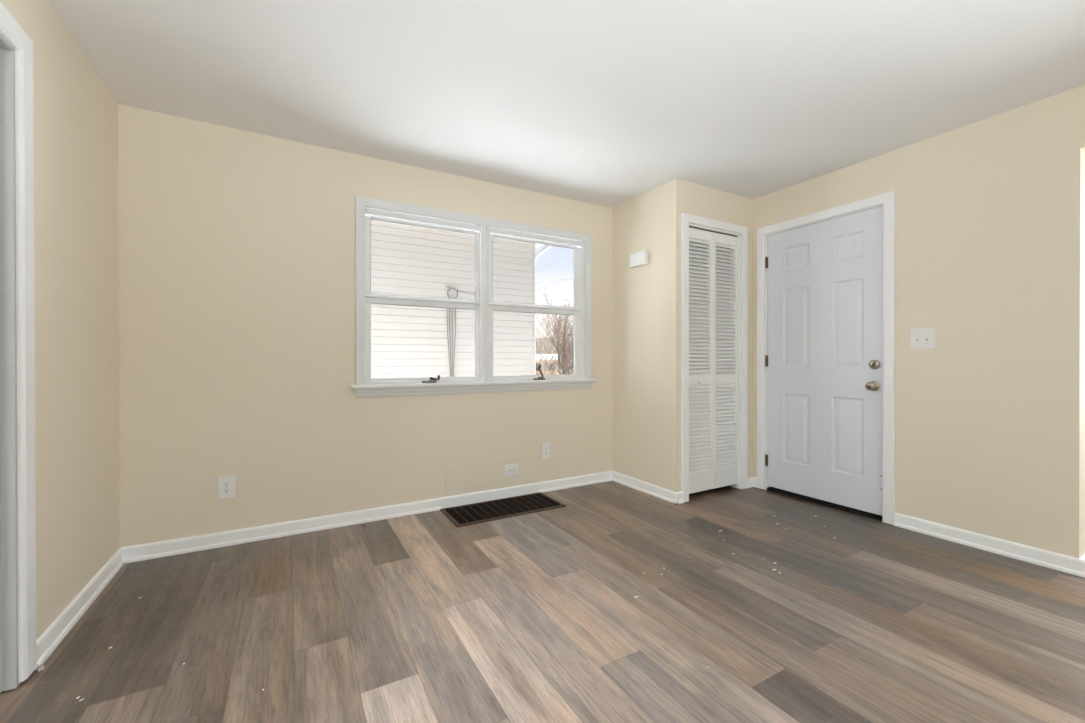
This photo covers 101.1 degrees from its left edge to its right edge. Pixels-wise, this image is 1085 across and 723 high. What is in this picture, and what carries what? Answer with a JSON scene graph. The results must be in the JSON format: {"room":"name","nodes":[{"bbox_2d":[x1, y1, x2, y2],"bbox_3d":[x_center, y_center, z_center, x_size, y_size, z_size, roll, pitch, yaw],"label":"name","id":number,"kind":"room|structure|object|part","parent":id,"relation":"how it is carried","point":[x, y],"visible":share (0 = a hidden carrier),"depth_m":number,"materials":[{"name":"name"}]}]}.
{"room":"empty living room","nodes":[
{"label":"empty living room","id":0,"kind":"room"},
{"bbox_2d":[0,0,119,683],"bbox_3d":[-0.681,-0.085,-0.489,0.120,2.500,6.422,0,0,-30],"label":"wall","id":1,"kind":"structure","parent":0,"point":[76,259],"depth_m":1.83,"materials":[{"name":"beige paint"}]},
{"bbox_2d":[0,2,36,692],"bbox_3d":[-1.542,-0.016,1.047,0.138,2.147,1.024,0,0,-30],"label":"trim","id":2,"kind":"structure","parent":1,"relation":"attached to","point":[18,636],"depth_m":1.45,"materials":[{"name":"white paint"}]},
{"bbox_2d":[35,548,123,669],"bbox_3d":[-1.972,1.016,1.935,0.022,0.081,0.934,0,0,-30],"label":"baseboard","id":3,"kind":"structure","parent":1,"relation":"attached to","point":[60,627],"depth_m":1.82,"materials":[{"name":"white paint"}]},
{"bbox_2d":[118,104,612,547],"bbox_3d":[-0.441,-0.100,3.408,4.388,2.500,0.120,0,0,-30],"label":"wall","id":4,"kind":"structure","parent":0,"point":[237,317],"depth_m":2.69,"materials":[{"name":"beige paint"}]},
{"bbox_2d":[218,475,234,499],"bbox_3d":[-1.811,0.722,2.558,0.083,0.128,0.007,0,0,-30],"label":"wall outlet","id":5,"kind":"object","parent":4,"relation":"attached to","point":[226,484],"visible":1,"depth_m":2.56,"materials":[{"name":"white plastic"}]},
{"bbox_2d":[121,471,611,563],"bbox_3d":[-0.790,1.010,3.131,3.258,0.081,0.022,0,0,-30],"label":"baseboard","id":6,"kind":"structure","parent":4,"relation":"attached to","point":[141,552],"depth_m":2.83,"materials":[{"name":"white paint"}]},
{"bbox_2d":[365,207,480,384],"bbox_3d":[-0.816,-0.446,3.148,0.881,1.194,0.130,0,0,-30],"label":"window","id":7,"kind":"structure","parent":4,"relation":"in","point":[370,298],"depth_m":3.11,"materials":[{"name":"white paint"}]},
{"bbox_3d":[-0.827,-0.719,3.166,0.828,0.517,0.015,0,0,-30],"label":"sash","id":8,"kind":"part","parent":7,"relation":"part of","materials":[{"name":"clear glass"}]},
{"bbox_3d":[-0.824,-0.123,3.164,0.828,0.534,0.023,0,0,-30],"label":"sash","id":9,"kind":"part","parent":7,"relation":"part of","materials":[{"name":"clear glass"}]},
{"bbox_3d":[-0.794,0.138,3.129,0.100,0.027,0.038,0,0,-30],"label":"crank handle","id":10,"kind":"part","parent":7,"relation":"part of","materials":[{"name":"grey metal"}]},
{"bbox_2d":[355,195,591,384],"bbox_3d":[-0.398,-0.465,3.352,1.870,1.226,0.018,0,0,-30],"label":"trim","id":11,"kind":"structure","parent":4,"relation":"attached to","point":[361,202],"depth_m":3.14,"materials":[{"name":"white paint"}]},
{"bbox_2d":[351,379,597,397],"bbox_3d":[-0.393,0.192,3.364,1.938,0.082,0.086,0,0,-30],"label":"trim","id":12,"kind":"structure","parent":4,"relation":"attached to","point":[377,390],"depth_m":3.24,"materials":[{"name":"white paint"}]},
{"bbox_3d":[-0.393,0.163,3.364,1.938,0.024,0.086,0,0,-30],"label":"window stool","id":13,"kind":"part","parent":12,"relation":"part of","materials":[{"name":"white paint"}]},
{"bbox_2d":[479,225,489,381],"bbox_3d":[-0.428,-0.435,3.356,0.086,1.169,0.042,0,0,-30],"label":"trim","id":14,"kind":"structure","parent":4,"relation":"attached to","point":[483,228],"depth_m":3.33,"materials":[{"name":"white paint"}]},
{"bbox_2d":[504,463,518,476],"bbox_3d":[-0.239,0.840,3.452,0.124,0.088,0.007,0,0,-30],"label":"wall outlet","id":15,"kind":"object","parent":4,"relation":"attached to","point":[512,469],"visible":1,"depth_m":3.45,"materials":[{"name":"white plastic"}]},
{"bbox_2d":[487,226,584,380],"bbox_3d":[-0.036,-0.448,3.589,0.909,1.194,0.134,0,0,-30],"label":"window","id":16,"kind":"structure","parent":4,"relation":"in","point":[578,311],"depth_m":3.64,"materials":[{"name":"white paint"}]},
{"bbox_3d":[-0.048,-0.721,3.608,0.856,0.517,0.015,0,0,-30],"label":"sash","id":17,"kind":"part","parent":16,"relation":"part of","materials":[{"name":"clear glass"}]},
{"bbox_3d":[-0.045,-0.126,3.607,0.856,0.534,0.023,0,0,-30],"label":"sash","id":18,"kind":"part","parent":16,"relation":"part of","materials":[{"name":"clear glass"}]},
{"bbox_3d":[-0.022,0.135,3.567,0.100,0.027,0.038,0,0,-30],"label":"crank handle","id":19,"kind":"part","parent":16,"relation":"part of","materials":[{"name":"grey metal"}]},
{"bbox_2d":[542,443,550,459],"bbox_3d":[0.031,0.725,3.605,0.083,0.128,0.007,0,0,-30],"label":"wall outlet","id":20,"kind":"object","parent":4,"relation":"attached to","point":[546,447],"visible":1,"depth_m":3.60,"materials":[{"name":"white plastic"}]},
{"bbox_2d":[0,481,1084,722],"bbox_3d":[1.089,1.089,0.519,8.800,0.060,6.462,0,0,-30],"label":"floor","id":21,"kind":"structure","parent":0,"point":[537,617],"depth_m":1.78,"materials":[{"name":"brown laminate"}]},
{"bbox_2d":[37,664,44,671],"bbox_3d":[-1.723,1.050,1.532,0.014,0.017,0.016,0,0,25],"label":"crumb","id":22,"kind":"object","parent":21,"relation":"on","point":[41,667],"visible":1,"depth_m":1.53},
{"bbox_2d":[440,492,565,527],"bbox_3d":[-0.277,1.047,3.197,0.826,0.008,0.384,0,0,-30],"label":"floor vent","id":23,"kind":"object","parent":21,"relation":"in","point":[475,513],"visible":1,"depth_m":3.17,"materials":[{"name":"brown metal"}]},
{"bbox_2d":[49,0,1084,207],"bbox_3d":[1.086,-1.401,0.510,8.800,0.120,6.662,0,0,-30],"label":"ceiling","id":24,"kind":"structure","parent":0,"point":[606,103],"depth_m":2.11,"materials":[{"name":"white paint"}]},
{"bbox_2d":[612,178,752,491],"bbox_3d":[1.190,-0.128,3.837,0.889,2.450,0.746,0,0,-30],"label":"wall","id":25,"kind":"structure","parent":0,"point":[647,299],"depth_m":3.55,"materials":[{"name":"beige paint"}]},
{"bbox_2d":[630,250,647,267],"bbox_3d":[0.781,-0.827,3.604,0.047,0.110,0.180,0,0,-30],"label":"door chime","id":26,"kind":"object","parent":25,"relation":"attached to","point":[640,258],"visible":1,"depth_m":3.58,"materials":[{"name":"white plastic"}]},
{"bbox_3d":[0.761,-0.827,3.593,0.002,0.086,0.148,0,0,-30],"label":"panel","id":27,"kind":"part","parent":26,"relation":"part of","materials":[{"name":"white plastic"}]},
{"bbox_2d":[612,471,683,504],"bbox_3d":[0.824,1.006,3.620,0.077,0.081,0.768,0,0,-30],"label":"baseboard","id":28,"kind":"structure","parent":25,"relation":"attached to","point":[676,498],"depth_m":3.52,"materials":[{"name":"white paint"}]},
{"bbox_2d":[689,226,737,494],"bbox_3d":[1.394,0.010,3.569,0.797,2.074,0.111,0,0,-30],"label":"door","id":29,"kind":"structure","parent":25,"relation":"in","point":[713,327],"depth_m":3.51,"materials":[{"name":"white paint"}]},
{"bbox_2d":[682,213,746,501],"bbox_3d":[1.339,-0.029,3.533,0.739,2.146,0.106,0,0,-30],"label":"trim","id":30,"kind":"structure","parent":25,"relation":"attached to","point":[686,218],"depth_m":3.47,"materials":[{"name":"white paint"}]},
{"bbox_2d":[747,477,756,487],"bbox_3d":[1.732,1.005,3.693,0.093,0.081,0.045,0,0,-30],"label":"baseboard","id":31,"kind":"structure","parent":25,"relation":"attached to","point":[751,481],"depth_m":3.70,"materials":[{"name":"white paint"}]},
{"bbox_2d":[753,85,1084,557],"bbox_3d":[3.030,-0.098,1.618,0.120,2.500,6.422,0,0,-30],"label":"wall","id":32,"kind":"structure","parent":0,"point":[990,212],"depth_m":2.47,"materials":[{"name":"beige paint"}]},
{"bbox_2d":[765,206,882,520],"bbox_3d":[2.064,-0.003,3.287,0.212,2.300,1.047,0,0,-30],"label":"door","id":33,"kind":"structure","parent":32,"relation":"in","point":[824,360],"depth_m":3.22,"materials":[{"name":"white paint"}]},
{"bbox_3d":[2.177,0.162,2.949,0.065,0.066,0.066,0,0,-30],"label":"knob","id":34,"kind":"part","parent":33,"relation":"part of","materials":[{"name":"gold metal"}]},
{"bbox_2d":[757,191,894,524],"bbox_3d":[2.064,-0.024,3.299,0.138,2.135,0.959,0,0,-30],"label":"trim","id":35,"kind":"structure","parent":32,"relation":"attached to","point":[887,200],"depth_m":2.96,"materials":[{"name":"white paint"}]},
{"bbox_2d":[910,328,934,348],"bbox_3d":[2.319,-0.140,2.726,0.020,0.124,0.124,0,0,-30],"label":"light switch","id":36,"kind":"object","parent":32,"relation":"attached to","point":[924,338],"visible":1,"depth_m":2.73,"materials":[{"name":"white plastic"}]},
{"bbox_2d":[894,512,1084,577],"bbox_3d":[2.497,1.008,2.540,0.142,0.081,0.786,0,0,-30],"label":"baseboard","id":37,"kind":"structure","parent":32,"relation":"attached to","point":[1052,560],"depth_m":2.44,"materials":[{"name":"white paint"}]},
{"label":"outside","id":38,"kind":"structure","parent":0,"visible":0},
{"bbox_3d":[-0.233,1.293,61.160,140.000,0.060,100.000,0,0,-30],"label":"ground","id":39,"kind":"structure","parent":38,"visible":0},
{"bbox_2d":[365,214,553,377],"bbox_3d":[-7.403,-1.004,7.408,12.850,5.400,8.500,0,0,-30],"label":"neighbor house","id":40,"kind":"structure","parent":39,"relation":"on","point":[409,260],"depth_m":6.44,"materials":[{"name":"beige plastic"}]},
{"bbox_2d":[446,286,472,376],"bbox_3d":[-1.121,-0.177,6.629,0.642,1.834,0.022,0,0,-30],"label":"cable","id":41,"kind":"object","parent":40,"relation":"attached to","point":[452,364],"visible":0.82,"depth_m":6.52,"materials":[{"name":"white plastic"}]},
{"bbox_2d":[536,354,557,374],"bbox_3d":[-0.524,0.523,39.002,4.400,2.300,6.800,0,0,0],"label":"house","id":42,"kind":"structure","parent":39,"relation":"on","point":[551,367],"depth_m":36.00,"materials":[{"name":"white"}]},
{"bbox_2d":[536,338,561,368],"bbox_3d":[0.346,-1.074,65.497,6.800,4.800,7.800,0,0,0],"label":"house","id":43,"kind":"structure","parent":39,"relation":"on","point":[538,339],"depth_m":63.26,"materials":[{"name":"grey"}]},
{"bbox_2d":[537,315,562,353],"bbox_3d":[1.293,-2.488,51.956,5.504,7.645,3.821,0,0,-30],"label":"bare tree","id":44,"kind":"object","parent":39,"relation":"on","point":[545,340],"visible":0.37,"depth_m":51.84,"materials":[{"name":"brown plant"}]},
{"bbox_2d":[536,289,573,374],"bbox_3d":[0.866,-0.732,16.532,2.214,4.410,2.729,0,0,-26],"label":"bare tree","id":45,"kind":"object","parent":39,"relation":"on","point":[565,359],"visible":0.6,"depth_m":16.70,"materials":[{"name":"brown plant"}]},
{"bbox_2d":[536,316,573,374],"bbox_3d":[0.754,-0.707,23.859,4.238,4.308,2.553,0,0,-14],"label":"bare tree","id":46,"kind":"object","parent":39,"relation":"on","point":[541,346],"visible":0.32,"depth_m":23.41,"materials":[{"name":"brown plant"}]},
{"bbox_2d":[544,301,573,368],"bbox_3d":[1.842,-1.078,26.923,4.387,5.017,3.254,0,0,40],"label":"bare tree","id":47,"kind":"object","parent":39,"relation":"on","point":[573,301],"visible":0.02,"depth_m":26.83,"materials":[{"name":"brown plant"}]}
]}

